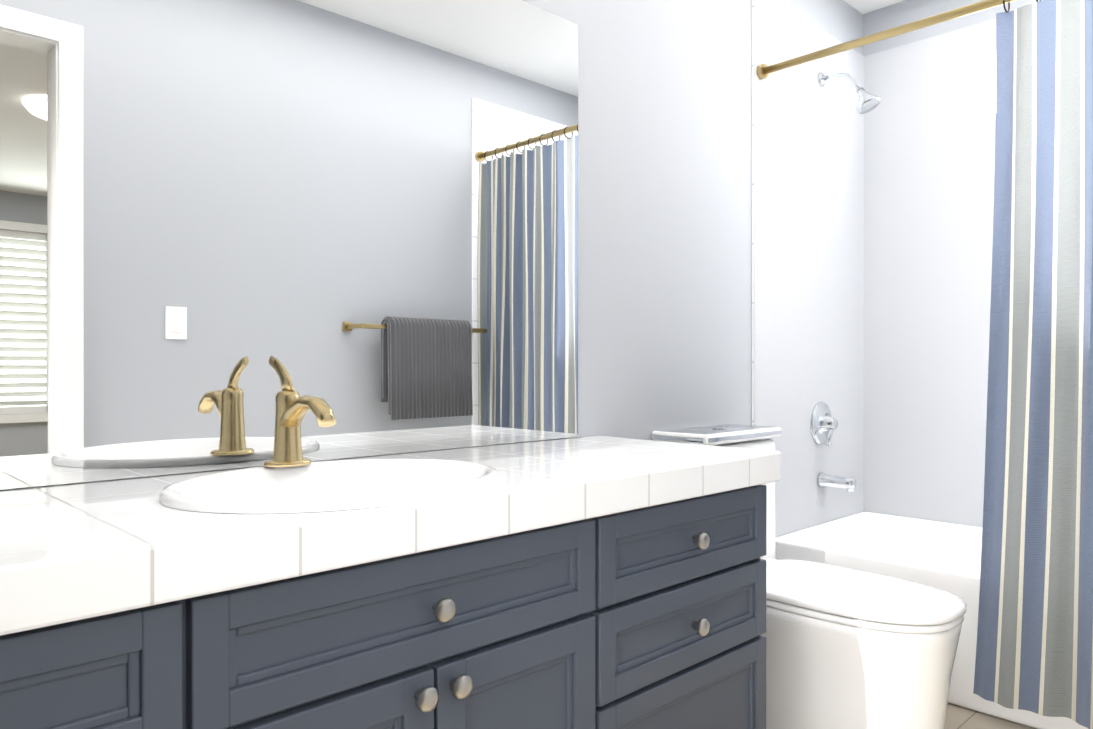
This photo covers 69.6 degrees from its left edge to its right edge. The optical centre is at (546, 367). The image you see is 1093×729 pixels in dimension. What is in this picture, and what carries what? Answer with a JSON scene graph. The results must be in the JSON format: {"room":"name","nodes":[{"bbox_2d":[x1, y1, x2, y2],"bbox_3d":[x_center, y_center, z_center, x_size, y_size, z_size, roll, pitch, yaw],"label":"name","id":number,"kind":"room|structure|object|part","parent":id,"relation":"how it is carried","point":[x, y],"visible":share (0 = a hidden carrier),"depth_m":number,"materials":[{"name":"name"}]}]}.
{"room":"bathroom","nodes":[
{"label":"bathroom","id":0,"kind":"room"},
{"bbox_2d":[0,0,863,490],"bbox_3d":[0.051,-0.236,2.119,3.620,2.440,0.120,0,0,-44],"label":"wall","id":1,"kind":"structure","parent":0,"point":[664,214],"depth_m":2.33,"materials":[{"name":"grey paint"}]},
{"bbox_2d":[0,0,577,489],"bbox_3d":[-0.508,-0.355,1.489,1.640,1.078,0.005,0,0,-44],"label":"mirror","id":2,"kind":"object","parent":1,"relation":"attached to","point":[360,216],"visible":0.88,"depth_m":1.49,"materials":[{"name":"clear glass"}]},
{"bbox_2d":[752,0,867,536],"bbox_3d":[0.999,-0.147,2.945,0.840,2.260,0.010,0,0,-44],"label":"wall tile","id":3,"kind":"structure","parent":1,"relation":"attached to","point":[810,140],"depth_m":2.91,"materials":[{"name":"white tile"}]},
{"bbox_2d":[810,72,879,491],"bbox_3d":[1.114,-0.327,2.897,0.164,1.576,0.220,0,0,-44],"label":"fitting","id":4,"kind":"object","parent":3,"relation":"attached to","point":[823,424],"visible":1,"depth_m":2.92,"materials":[{"name":"silver metal"}]},
{"bbox_2d":[756,0,1092,728],"bbox_3d":[1.244,-0.058,2.133,0.090,1.934,1.498,0,0,-44],"label":"shower curtain","id":5,"kind":"object","parent":1,"relation":"hanging from","point":[1034,649],"visible":1,"depth_m":2.07,"materials":[{"name":"blue fabric"}]},
{"bbox_3d":[1.247,-1.001,2.134,0.048,0.048,1.498,0,0,-44],"label":"rod","id":6,"kind":"part","parent":5,"relation":"part of","materials":[{"name":"gold metal"}]},
{"bbox_2d":[843,0,904,13],"bbox_3d":[0.622,-1.479,1.528,3.620,0.050,1.760,0,0,-44],"label":"ceiling","id":7,"kind":"structure","parent":0,"point":[863,6],"depth_m":3.16,"materials":[{"name":"white paint"}]},
{"bbox_2d":[864,0,1041,55],"bbox_3d":[1.886,-0.237,2.741,0.120,2.440,1.500,0,0,-44],"label":"wall","id":8,"kind":"structure","parent":0,"point":[907,11],"depth_m":3.09,"materials":[{"name":"grey paint"}]},
{"bbox_2d":[868,19,995,526],"bbox_3d":[1.832,-0.147,2.702,0.010,2.260,1.518,0,0,-44],"label":"wall tile","id":9,"kind":"structure","parent":8,"relation":"attached to","point":[872,238],"depth_m":3.06,"materials":[{"name":"white tile"}]},
{"bbox_2d":[938,49,995,130],"bbox_3d":[1.805,-1.037,2.814,0.132,0.260,0.720,0,0,-44],"label":"window","id":10,"kind":"structure","parent":8,"relation":"in","point":[950,72],"depth_m":3.01,"materials":[{"name":"white"}]},
{"bbox_2d":[945,703,1035,728],"bbox_3d":[0.622,1.001,1.533,3.620,0.030,1.760,0,0,-44],"label":"floor","id":11,"kind":"structure","parent":0,"point":[958,717],"depth_m":2.18,"materials":[{"name":"tile"}]},
{"bbox_2d":[0,356,780,728],"bbox_3d":[-0.298,0.483,1.316,1.752,1.007,0.548,0,0,-44],"label":"bathroom vanity","id":12,"kind":"object","parent":11,"relation":"on","point":[598,582],"visible":1,"depth_m":1.12,"materials":[{"name":"grey paint"}]},
{"bbox_2d":[263,356,336,467],"bbox_3d":[-0.425,0.075,1.347,0.084,0.192,0.218,0,0,-44],"label":"faucet","id":13,"kind":"object","parent":12,"relation":"on","point":[291,409],"depth_m":1.35,"materials":[{"name":"gold metal"}]},
{"bbox_2d":[652,424,965,728],"bbox_3d":[0.715,0.582,2.140,0.410,0.806,0.770,0,0,-44],"label":"toilet","id":14,"kind":"object","parent":11,"relation":"on","point":[848,648],"visible":0.6,"depth_m":1.94,"materials":[{"name":"white ceramic"}]},
{"bbox_3d":[0.782,0.592,2.071,0.382,0.050,0.578,0,0,-44],"label":"seat","id":15,"kind":"part","parent":14,"relation":"part of","materials":[{"name":"white plastic"}]},
{"bbox_2d":[776,512,1087,728],"bbox_3d":[1.555,0.789,2.436,0.757,0.389,1.494,0,0,-44],"label":"bathtub","id":16,"kind":"object","parent":11,"relation":"on","point":[944,556],"visible":0.21,"depth_m":2.87,"materials":[{"name":"white ceramic"}]},
{"label":"outside","id":17,"kind":"structure","parent":0,"visible":0},
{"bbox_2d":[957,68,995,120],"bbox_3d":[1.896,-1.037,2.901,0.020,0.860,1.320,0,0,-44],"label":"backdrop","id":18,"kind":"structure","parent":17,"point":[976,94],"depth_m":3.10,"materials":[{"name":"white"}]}
]}

